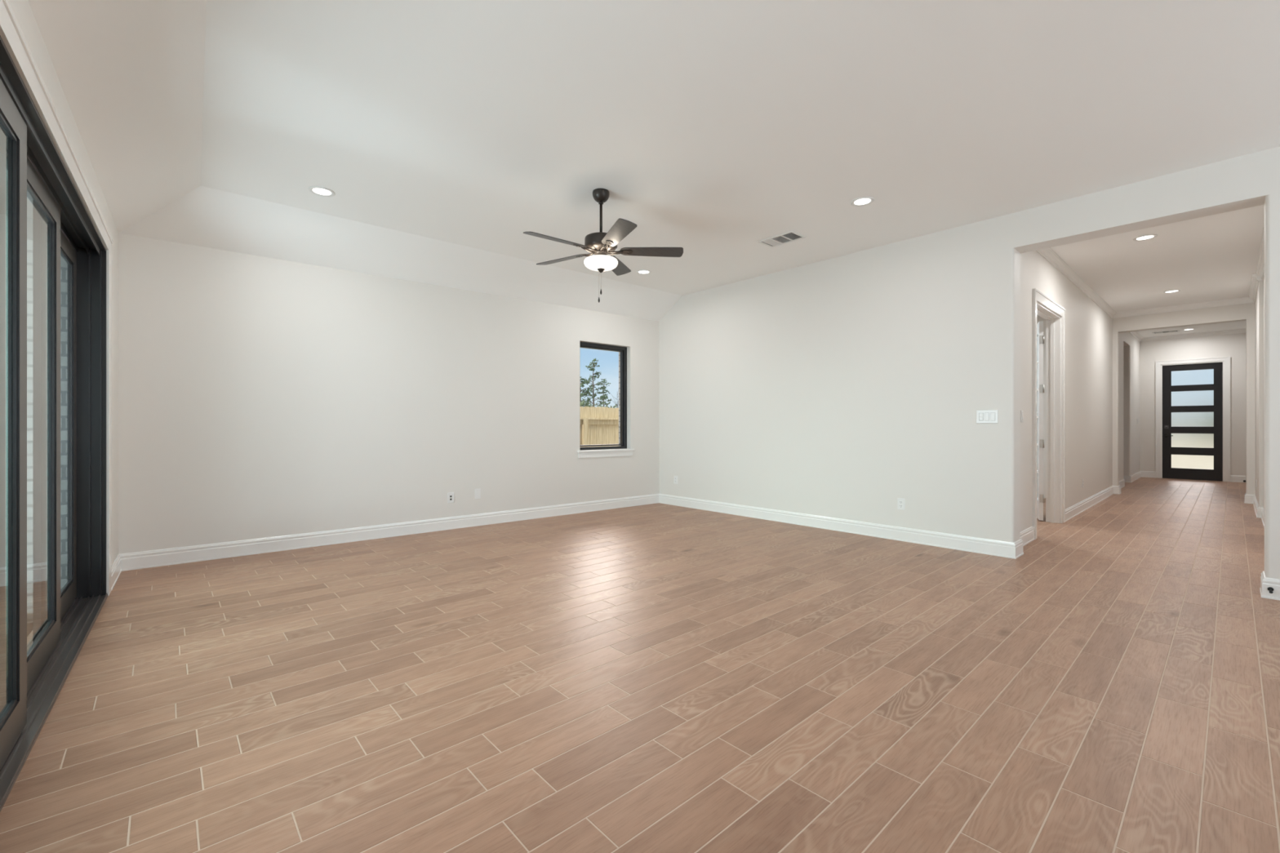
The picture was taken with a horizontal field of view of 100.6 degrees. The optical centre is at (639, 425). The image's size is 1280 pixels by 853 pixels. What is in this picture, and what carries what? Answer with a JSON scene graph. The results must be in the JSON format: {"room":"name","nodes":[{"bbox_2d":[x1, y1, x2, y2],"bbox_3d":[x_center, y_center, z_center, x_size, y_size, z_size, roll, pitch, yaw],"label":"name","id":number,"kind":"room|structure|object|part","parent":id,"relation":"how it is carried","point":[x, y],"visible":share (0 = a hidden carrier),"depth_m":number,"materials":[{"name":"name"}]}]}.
{"room":"empty living room","nodes":[
{"label":"empty living room","id":0,"kind":"room"},
{"bbox_2d":[8,0,118,564],"bbox_3d":[-0.883,-0.475,0.204,0.168,3.300,10.500,0,0,-40],"label":"wall","id":1,"kind":"structure","parent":0,"point":[22,10],"depth_m":3.10,"materials":[{"name":"white paint"}]},
{"bbox_2d":[0,35,107,812],"bbox_3d":[-2.626,-0.015,2.286,0.180,2.380,3.430,0,0,-40],"label":"door","id":2,"kind":"structure","parent":1,"relation":"in","point":[53,593],"depth_m":2.49,"materials":[{"name":"black metal"}]},
{"bbox_3d":[-1.942,-0.018,1.518,0.006,2.058,1.114,0,0,-40],"label":"glass pane","id":3,"kind":"part","parent":2,"relation":"part of","materials":[{"name":"clear glass"}]},
{"bbox_3d":[-1.938,-0.003,1.521,0.028,2.300,1.350,0,0,-40],"label":"sliding panel","id":4,"kind":"part","parent":2,"relation":"part of","materials":[{"name":"black metal"}]},
{"bbox_3d":[-2.730,-0.018,2.373,0.007,2.058,0.967,0,0,-40],"label":"glass pane","id":5,"kind":"part","parent":2,"relation":"part of","materials":[{"name":"clear glass"}]},
{"bbox_3d":[-2.726,-0.003,2.376,0.028,2.300,1.203,0,0,-40],"label":"sliding panel","id":6,"kind":"part","parent":2,"relation":"part of","materials":[{"name":"clear glass"}]},
{"bbox_3d":[-3.432,-0.018,3.125,0.006,2.058,0.846,0,0,-40],"label":"glass pane","id":7,"kind":"part","parent":2,"relation":"part of","materials":[{"name":"clear glass"}]},
{"bbox_3d":[-3.428,-0.003,3.128,0.028,2.300,1.082,0,0,-40],"label":"sliding panel","id":8,"kind":"part","parent":2,"relation":"part of","materials":[{"name":"black metal"}]},
{"bbox_2d":[0,0,112,595],"bbox_3d":[-2.574,-0.070,2.362,0.022,2.490,3.700,0,0,-40],"label":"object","id":9,"kind":"structure","parent":1,"relation":"attached to","point":[11,33],"depth_m":2.62,"materials":[{"name":"white paint"}]},
{"bbox_2d":[111,554,121,590],"bbox_3d":[-3.978,1.106,4.030,0.020,0.138,0.660,0,0,-40],"label":"baseboard","id":10,"kind":"structure","parent":1,"relation":"attached to","point":[116,566],"depth_m":4.01,"materials":[{"name":"white paint"}]},
{"bbox_2d":[118,233,658,554],"bbox_3d":[-2.014,-0.475,6.224,6.450,3.300,0.170,0,0,-40],"label":"wall","id":11,"kind":"structure","parent":0,"point":[260,397],"depth_m":5.27,"materials":[{"name":"white paint"}]},
{"bbox_2d":[119,493,658,571],"bbox_3d":[-1.948,1.106,6.156,5.864,0.138,0.020,0,0,-40],"label":"baseboard","id":12,"kind":"structure","parent":11,"relation":"attached to","point":[173,556],"depth_m":5.33,"materials":[{"name":"white paint"}]},
{"bbox_2d":[447,492,454,502],"bbox_3d":[-2.136,0.821,6.005,0.075,0.117,0.008,0,0,-40],"label":"cable plate","id":13,"kind":"object","parent":11,"relation":"attached to","point":[451,496],"visible":1,"depth_m":6.00,"materials":[{"name":"white plastic"}]},
{"bbox_2d":[475,488,480,498],"bbox_3d":[-1.894,0.803,6.209,0.072,0.117,0.007,0,0,-40],"label":"blank plate","id":14,"kind":"object","parent":11,"relation":"attached to","point":[477,491],"visible":1,"depth_m":6.21,"materials":[{"name":"white plastic"}]},
{"bbox_2d":[577,342,634,457],"bbox_3d":[-0.512,-0.348,7.462,0.968,1.577,0.199,0,0,-40],"label":"window","id":15,"kind":"structure","parent":11,"relation":"in","point":[620,451],"depth_m":7.61,"materials":[{"name":"black metal"}]},
{"bbox_3d":[-0.485,0.354,7.429,0.968,0.024,0.114,0,0,-40],"label":"sill","id":16,"kind":"part","parent":15,"relation":"part of","materials":[{"name":"white paint"}]},
{"bbox_2d":[618,351,620,444],"bbox_3d":[1.259,-0.425,2.320,6.897,3.400,10.781,0,0,-42],"label":"brick wall","id":17,"kind":"structure","parent":0,"point":[619,352],"depth_m":7.89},
{"bbox_2d":[0,476,1279,852],"bbox_3d":[5.474,1.235,5.923,17.180,0.120,10.588,0,0,-42],"label":"floor","id":18,"kind":"structure","parent":0,"point":[658,677],"depth_m":2.27,"materials":[{"name":"brown wood"}]},
{"bbox_2d":[27,0,1279,321],"bbox_3d":[1.550,-1.771,2.181,6.432,0.448,10.794,0,0,-42],"label":"ceiling","id":19,"kind":"structure","parent":0,"point":[442,133],"depth_m":3.23,"materials":[{"name":"white paint"}]},
{"bbox_2d":[308,186,335,196],"bbox_3d":[-2.549,-1.871,4.257,0.184,0.008,0.184,0,0,-42],"label":"recessed light","id":20,"kind":"object","parent":19,"relation":"in","point":[317,190],"visible":1,"depth_m":4.25,"materials":[{"name":"white"}]},
{"bbox_2d":[523,188,683,302],"bbox_3d":[-0.350,-1.430,4.246,1.244,0.890,1.282,0,0,-42],"label":"ceiling fan","id":21,"kind":"object","parent":19,"relation":"hanging from","point":[601,244],"visible":1,"depth_m":4.21,"materials":[{"name":"brown metal"}]},
{"bbox_3d":[-0.635,-1.400,4.017,0.514,0.037,0.146,0,0,-42],"label":"blade","id":22,"kind":"part","parent":21,"relation":"part of","materials":[{"name":"brown wood"}]},
{"bbox_3d":[-0.655,-1.400,4.490,0.515,0.037,0.138,0,0,33],"label":"blade","id":23,"kind":"part","parent":21,"relation":"part of","materials":[{"name":"brown wood"}]},
{"bbox_3d":[-0.313,-1.292,4.268,0.272,0.079,0.272,0,0,-42],"label":"lamp shade","id":24,"kind":"part","parent":21,"relation":"part of","materials":[{"name":"white glass"}]},
{"bbox_3d":[-0.167,-1.400,3.888,0.138,0.037,0.515,0,0,-21],"label":"blade","id":25,"kind":"part","parent":21,"relation":"part of","materials":[{"name":"brown wood"}]},
{"bbox_3d":[-0.208,-1.400,4.662,0.138,0.037,0.515,0,0,15],"label":"blade","id":26,"kind":"part","parent":21,"relation":"part of","materials":[{"name":"brown wood"}]},
{"bbox_3d":[0.094,-1.400,4.290,0.515,0.037,0.138,0,0,-3],"label":"blade","id":27,"kind":"part","parent":21,"relation":"part of","materials":[{"name":"brown wood"}]},
{"bbox_2d":[635,269,651,274],"bbox_3d":[0.046,-1.871,6.495,0.184,0.008,0.184,0,0,-42],"label":"recessed light","id":28,"kind":"object","parent":19,"relation":"in","point":[642,271],"visible":1,"depth_m":6.49,"materials":[{"name":"white"}]},
{"bbox_2d":[756,230,806,247],"bbox_3d":[1.425,-1.870,5.347,0.260,0.010,0.410,0,0,-42],"label":"ceiling vent","id":29,"kind":"object","parent":19,"relation":"in","point":[790,236],"visible":1,"depth_m":5.34,"materials":[{"name":"white metal"}]},
{"bbox_2d":[850,196,874,206],"bbox_3d":[1.862,-1.871,4.447,0.184,0.008,0.184,0,0,-42],"label":"recessed light","id":30,"kind":"object","parent":19,"relation":"in","point":[863,201],"visible":1,"depth_m":4.44,"materials":[{"name":"white"}]},
{"bbox_2d":[658,146,1279,579],"bbox_3d":[3.820,-0.475,4.285,0.230,3.300,10.380,0,0,-42],"label":"wall","id":31,"kind":"structure","parent":0,"point":[849,386],"depth_m":5.42,"materials":[{"name":"white paint"}]},
{"bbox_2d":[674,475,677,484],"bbox_3d":[0.523,0.802,7.784,0.008,0.117,0.074,0,0,-42],"label":"outlet","id":32,"kind":"object","parent":31,"relation":"attached to","point":[675,477],"visible":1,"depth_m":7.78,"materials":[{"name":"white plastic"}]},
{"bbox_2d":[658,493,1015,559],"bbox_3d":[1.794,1.106,6.357,0.020,0.138,4.531,0,0,-42],"label":"baseboard","id":33,"kind":"structure","parent":31,"relation":"attached to","point":[969,544],"depth_m":5.71,"materials":[{"name":"white paint"}]},
{"bbox_2d":[897,497,905,510],"bbox_3d":[2.657,0.803,5.404,0.008,0.117,0.074,0,0,-42],"label":"outlet","id":34,"kind":"object","parent":31,"relation":"attached to","point":[900,502],"visible":1,"depth_m":5.40,"materials":[{"name":"white plastic"}]},
{"bbox_2d":[976,409,998,423],"bbox_3d":[3.161,-0.077,4.840,0.011,0.120,0.170,0,0,-42],"label":"switch plate","id":35,"kind":"object","parent":31,"relation":"attached to","point":[988,416],"visible":1,"depth_m":4.83,"materials":[{"name":"white plastic"}]},
{"bbox_2d":[1013,538,1023,559],"bbox_3d":[3.393,1.106,4.761,0.270,0.138,0.020,0,0,-42],"label":"baseboard","id":36,"kind":"structure","parent":31,"relation":"attached to","point":[1019,544],"depth_m":4.75,"materials":[{"name":"white paint"}]},
{"bbox_2d":[1259,571,1265,595],"bbox_3d":[4.341,1.106,3.704,0.270,0.138,0.020,0,0,-42],"label":"baseboard","id":37,"kind":"structure","parent":31,"relation":"attached to","point":[1263,575],"depth_m":3.70,"materials":[{"name":"white paint"}]},
{"bbox_2d":[1261,577,1279,600],"bbox_3d":[5.667,1.106,2.039,0.020,0.138,4.270,0,0,-42],"label":"baseboard","id":38,"kind":"structure","parent":31,"relation":"attached to","point":[1274,584],"depth_m":3.59,"materials":[{"name":"white paint"}]},
{"bbox_2d":[1267,586,1273,593],"bbox_3d":[4.240,1.111,3.571,0.067,0.031,0.028,0,0,-42],"label":"door stop","id":39,"kind":"object","parent":38,"relation":"attached to","point":[1270,589],"visible":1,"depth_m":3.58,"materials":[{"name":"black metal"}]},
{"bbox_2d":[1036,315,1045,497],"bbox_3d":[4.090,-0.475,7.774,4.830,3.300,3.085,0,0,-42],"label":"wall","id":40,"kind":"structure","parent":0,"point":[1039,318],"depth_m":8.55,"materials":[{"name":"white paint"}]},
{"bbox_2d":[1020,250,1140,531],"bbox_3d":[7.322,-0.475,8.529,10.750,3.300,0.175,0,0,-42],"label":"wall","id":41,"kind":"structure","parent":0,"point":[1088,327],"depth_m":7.35,"materials":[{"name":"white paint"}]},
{"bbox_2d":[1020,410,1023,422],"bbox_3d":[3.730,-0.087,5.183,0.074,0.117,0.011,0,0,-42],"label":"switch plate","id":42,"kind":"object","parent":41,"relation":"attached to","point":[1021,411],"visible":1,"depth_m":5.17,"materials":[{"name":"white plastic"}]},
{"bbox_2d":[1020,525,1035,546],"bbox_3d":[3.735,1.106,5.182,0.840,0.138,0.020,0,0,-42],"label":"baseboard","id":43,"kind":"structure","parent":41,"relation":"attached to","point":[1027,535],"depth_m":5.29,"materials":[{"name":"white paint"}]},
{"bbox_2d":[1036,320,1044,520],"bbox_3d":[5.077,-0.053,6.724,0.104,2.433,0.612,0,0,31],"label":"door","id":44,"kind":"structure","parent":41,"relation":"in","point":[1040,337],"depth_m":6.49,"materials":[{"name":"white wood"}]},
{"bbox_3d":[5.054,-0.102,6.745,0.006,2.085,0.420,0,0,31],"label":"glass pane","id":45,"kind":"part","parent":44,"relation":"part of","materials":[{"name":"glass"}]},
{"bbox_2d":[1036,302,1060,523],"bbox_3d":[4.534,-0.062,6.006,1.240,2.475,0.140,0,0,-42],"label":"trim","id":46,"kind":"structure","parent":41,"relation":"attached to","point":[1052,319],"depth_m":6.39,"materials":[{"name":"white paint"}]},
{"bbox_2d":[1032,288,1065,539],"bbox_3d":[4.589,-0.115,5.944,1.450,2.580,0.025,0,0,-42],"label":"trim","id":47,"kind":"structure","parent":41,"relation":"attached to","point":[1037,296],"depth_m":5.93,"materials":[{"name":"white paint"}]},
{"bbox_2d":[1036,247,1116,318],"bbox_3d":[5.781,-1.872,6.989,6.300,0.084,0.062,0,0,-42],"label":"trim","id":48,"kind":"structure","parent":41,"relation":"attached to","point":[1048,254],"depth_m":6.77,"materials":[{"name":"white paint"}]},
{"bbox_2d":[1065,485,1113,521],"bbox_3d":[6.623,1.106,7.772,4.000,0.138,0.020,0,0,-42],"label":"baseboard","id":49,"kind":"structure","parent":41,"relation":"attached to","point":[1073,511],"depth_m":7.45,"materials":[{"name":"white paint"}]},
{"bbox_2d":[1119,479,1124,488],"bbox_3d":[8.781,1.106,9.740,1.480,0.138,0.020,0,0,-42],"label":"baseboard","id":50,"kind":"structure","parent":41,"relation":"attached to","point":[1122,482],"depth_m":10.00,"materials":[{"name":"white paint"}]},
{"bbox_2d":[1123,475,1130,482],"bbox_3d":[9.974,1.106,10.911,0.020,0.138,0.170,0,0,-42],"label":"baseboard","id":51,"kind":"object","parent":41,"relation":"attached to","point":[1127,478],"visible":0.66,"depth_m":10.89,"materials":[{"name":"white paint"}]},
{"bbox_2d":[1130,471,1141,482],"bbox_3d":[10.687,1.106,11.449,1.800,0.138,0.020,0,0,-42],"label":"baseboard","id":52,"kind":"structure","parent":41,"relation":"attached to","point":[1137,475],"depth_m":11.40,"materials":[{"name":"white paint"}]},
{"bbox_2d":[1129,331,1143,342],"bbox_3d":[9.807,-1.932,10.632,4.200,0.084,0.062,0,0,-42],"label":"trim","id":53,"kind":"structure","parent":41,"relation":"attached to","point":[1135,334],"depth_m":11.44,"materials":[{"name":"white paint"}]},
{"bbox_2d":[1049,204,1264,312],"bbox_3d":[6.372,-1.965,6.315,6.360,0.100,1.895,0,0,-42],"label":"ceiling","id":54,"kind":"structure","parent":0,"point":[1213,257],"depth_m":6.22,"materials":[{"name":"white paint"}]},
{"bbox_2d":[1133,234,1157,240],"bbox_3d":[5.150,-1.911,5.416,0.184,0.008,0.184,0,0,-42],"label":"recessed light","id":55,"kind":"object","parent":54,"relation":"in","point":[1148,237],"visible":1,"depth_m":5.41,"materials":[{"name":"white"}]},
{"bbox_2d":[1162,289,1181,293],"bbox_3d":[7.602,-1.911,7.595,0.184,0.008,0.184,0,0,-42],"label":"recessed light","id":56,"kind":"object","parent":54,"relation":"in","point":[1171,291],"visible":1,"depth_m":7.60,"materials":[{"name":"white"}]},
{"bbox_2d":[1112,302,1254,494],"bbox_3d":[8.657,-0.475,8.635,0.180,3.300,2.500,0,0,-42],"label":"wall","id":57,"kind":"structure","parent":0,"point":[1242,312],"depth_m":8.36,"materials":[{"name":"white paint"}]},
{"bbox_2d":[1112,485,1119,493],"bbox_3d":[8.129,1.106,9.074,0.020,0.138,0.091,0,0,-42],"label":"baseboard","id":58,"kind":"structure","parent":57,"relation":"attached to","point":[1116,489],"depth_m":9.07,"materials":[{"name":"white paint"}]},
{"bbox_2d":[1113,297,1253,318],"bbox_3d":[8.617,-1.872,8.498,0.062,0.084,1.600,0,0,-42],"label":"trim","id":59,"kind":"structure","parent":57,"relation":"attached to","point":[1245,300],"depth_m":8.44,"materials":[{"name":"white paint"}]},
{"bbox_2d":[1244,493,1254,503],"bbox_3d":[9.131,1.106,7.957,0.020,0.138,0.107,0,0,-42],"label":"baseboard","id":60,"kind":"structure","parent":57,"relation":"attached to","point":[1249,499],"depth_m":7.95,"materials":[{"name":"white paint"}]},
{"bbox_2d":[1137,320,1245,337],"bbox_3d":[10.505,-2.025,9.869,4.280,0.100,2.170,0,0,-42],"label":"ceiling","id":61,"kind":"structure","parent":0,"point":[1234,325],"depth_m":10.95,"materials":[{"name":"white paint"}]},
{"bbox_2d":[1151,329,1179,333],"bbox_3d":[11.099,-1.970,11.214,0.250,0.010,0.400,0,0,-42],"label":"ceiling vent","id":62,"kind":"object","parent":61,"relation":"in","point":[1174,331],"visible":1,"depth_m":11.21,"materials":[{"name":"white metal"}]},
{"bbox_2d":[1140,333,1245,475],"bbox_3d":[11.687,-0.475,11.802,0.160,3.300,3.470,0,0,-42],"label":"wall","id":63,"kind":"structure","parent":0,"point":[1232,345],"depth_m":11.33,"materials":[{"name":"white paint"}]},
{"bbox_2d":[1140,471,1155,477],"bbox_3d":[11.427,1.106,11.957,0.020,0.138,0.253,0,0,-42],"label":"baseboard","id":64,"kind":"structure","parent":63,"relation":"attached to","point":[1144,473],"depth_m":11.95,"materials":[{"name":"white paint"}]},
{"bbox_2d":[1160,360,1224,481],"bbox_3d":[11.937,-0.083,11.493,0.179,2.515,0.947,0,0,-42],"label":"door","id":65,"kind":"structure","parent":63,"relation":"in","point":[1193,394],"depth_m":11.47,"materials":[{"name":"black wood"}]},
{"bbox_3d":[11.933,0.792,11.484,0.006,0.295,0.636,0,0,-42],"label":"glass pane","id":66,"kind":"part","parent":65,"relation":"part of","materials":[{"name":"white glass"}]},
{"bbox_3d":[11.933,0.331,11.484,0.006,0.304,0.636,0,0,-42],"label":"glass pane","id":67,"kind":"part","parent":65,"relation":"part of","materials":[{"name":"white glass"}]},
{"bbox_3d":[11.933,-0.125,11.484,0.006,0.314,0.636,0,0,-42],"label":"glass pane","id":68,"kind":"part","parent":65,"relation":"part of","materials":[{"name":"glass"}]},
{"bbox_3d":[11.933,-0.580,11.484,0.006,0.320,0.636,0,0,-42],"label":"glass pane","id":69,"kind":"part","parent":65,"relation":"part of","materials":[{"name":"glass"}]},
{"bbox_3d":[11.933,-1.030,11.484,0.006,0.320,0.636,0,0,-42],"label":"glass pane","id":70,"kind":"part","parent":65,"relation":"part of","materials":[{"name":"glass"}]},
{"bbox_2d":[1155,356,1230,481],"bbox_3d":[11.883,-0.125,11.445,0.025,2.600,1.117,0,0,-42],"label":"trim","id":71,"kind":"structure","parent":63,"relation":"attached to","point":[1227,359],"depth_m":11.36,"materials":[{"name":"white paint"}]},
{"bbox_2d":[1140,328,1245,342],"bbox_3d":[11.995,-1.932,11.292,0.062,0.084,2.000,0,0,-42],"label":"trim","id":72,"kind":"structure","parent":63,"relation":"attached to","point":[1236,331],"depth_m":11.39,"materials":[{"name":"white paint"}]},
{"bbox_2d":[1230,475,1245,482],"bbox_3d":[12.468,1.106,10.796,0.020,0.138,0.630,0,0,-42],"label":"baseboard","id":73,"kind":"structure","parent":63,"relation":"attached to","point":[1236,478],"depth_m":10.96,"materials":[{"name":"white paint"}]},
{"bbox_2d":[1254,277,1264,508],"bbox_3d":[6.883,-0.475,5.738,6.370,3.300,0.195,0,0,-42],"label":"wall","id":74,"kind":"structure","parent":0,"point":[1260,300],"depth_m":6.74,"materials":[{"name":"white paint"}]},
{"bbox_2d":[1248,275,1258,302],"bbox_3d":[8.471,-1.872,7.335,1.832,0.084,0.062,0,0,-42],"label":"trim","id":75,"kind":"structure","parent":74,"relation":"attached to","point":[1254,282],"depth_m":7.27,"materials":[{"name":"white paint"}]},
{"bbox_2d":[1251,274,1262,280],"bbox_3d":[7.825,-1.872,6.731,0.114,0.084,0.026,0,0,3],"label":"trim","id":76,"kind":"structure","parent":74,"relation":"attached to","point":[1258,277],"depth_m":6.73,"materials":[{"name":"white paint"}]},
{"bbox_2d":[1253,494,1264,527],"bbox_3d":[6.834,1.106,5.814,6.300,0.138,0.057,0,0,-42],"label":"baseboard","id":77,"kind":"structure","parent":74,"relation":"attached to","point":[1255,504],"depth_m":6.86,"materials":[{"name":"white paint"}]},
{"bbox_2d":[1256,506,1262,518],"bbox_3d":[7.854,1.106,6.729,0.020,0.138,0.057,0,0,-42],"label":"baseboard","id":78,"kind":"structure","parent":74,"relation":"attached to","point":[1260,508],"depth_m":6.73,"materials":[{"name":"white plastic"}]},
{"bbox_2d":[1256,223,1264,280],"bbox_3d":[6.174,-1.872,5.225,4.530,0.084,0.062,0,0,-42],"label":"trim","id":79,"kind":"structure","parent":74,"relation":"attached to","point":[1260,267],"depth_m":6.09,"materials":[{"name":"white paint"}]},
{"label":"outside","id":80,"kind":"structure","parent":0,"visible":0},
{"bbox_3d":[0.000,1.575,0.000,240.000,0.400,240.000,0,0,-42],"label":"ground","id":81,"kind":"structure","parent":80,"visible":0},
{"bbox_2d":[579,406,618,447],"bbox_3d":[-2.636,0.514,8.263,25.108,1.721,0.114,0,0,-42],"label":"fence","id":82,"kind":"object","parent":81,"relation":"on","point":[599,425],"visible":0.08,"depth_m":9.98,"materials":[{"name":"brown wood"}]},
{"bbox_3d":[-1.003,0.625,9.687,0.100,1.500,0.054,0,0,-42],"label":"post","id":83,"kind":"part","parent":82,"relation":"part of","materials":[{"name":"brown wood"}]},
{"bbox_3d":[-2.673,-0.077,8.224,25.000,0.125,0.084,0,0,-42],"label":"rail","id":84,"kind":"part","parent":82,"relation":"part of","materials":[{"name":"brown wood"}]},
{"bbox_3d":[-36.717,1.360,40.950,120.000,0.030,70.000,0,0,-42],"label":"lawn","id":85,"kind":"structure","parent":81,"relation":"on","visible":0},
{"bbox_2d":[580,377,594,406],"bbox_3d":[-6.861,-1.962,58.453,3.760,6.680,4.589,0,0,4],"label":"pine tree","id":86,"kind":"object","parent":85,"relation":"on","point":[586,382],"visible":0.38,"depth_m":57.97,"materials":[{"name":"green plant"}]},
{"bbox_2d":[580,398,597,407],"bbox_3d":[-5.370,-0.667,51.748,4.609,4.099,3.695,0,0,-42],"label":"shrub","id":87,"kind":"object","parent":85,"relation":"on","point":[583,401],"visible":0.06,"depth_m":51.91,"materials":[{"name":"green plant"}]},
{"bbox_2d":[582,358,607,407],"bbox_3d":[-6.021,-3.736,69.959,3.367,10.226,3.423,0,0,-9],"label":"pine tree","id":88,"kind":"object","parent":85,"relation":"on","point":[593,369],"visible":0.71,"depth_m":70.07,"materials":[{"name":"green plant"}]},
{"bbox_2d":[594,378,611,408],"bbox_3d":[-5.549,-2.953,81.978,3.564,8.660,3.522,0,0,-42],"label":"pine tree","id":89,"kind":"object","parent":85,"relation":"on","point":[603,387],"visible":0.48,"depth_m":81.89,"materials":[{"name":"green plant"}]},
{"bbox_2d":[598,402,617,408],"bbox_3d":[-4.512,-0.752,66.212,4.816,4.275,4.207,0,0,-13],"label":"shrub","id":90,"kind":"object","parent":85,"relation":"on","point":[614,406],"visible":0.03,"depth_m":66.13,"materials":[{"name":"green plant"}]}
]}

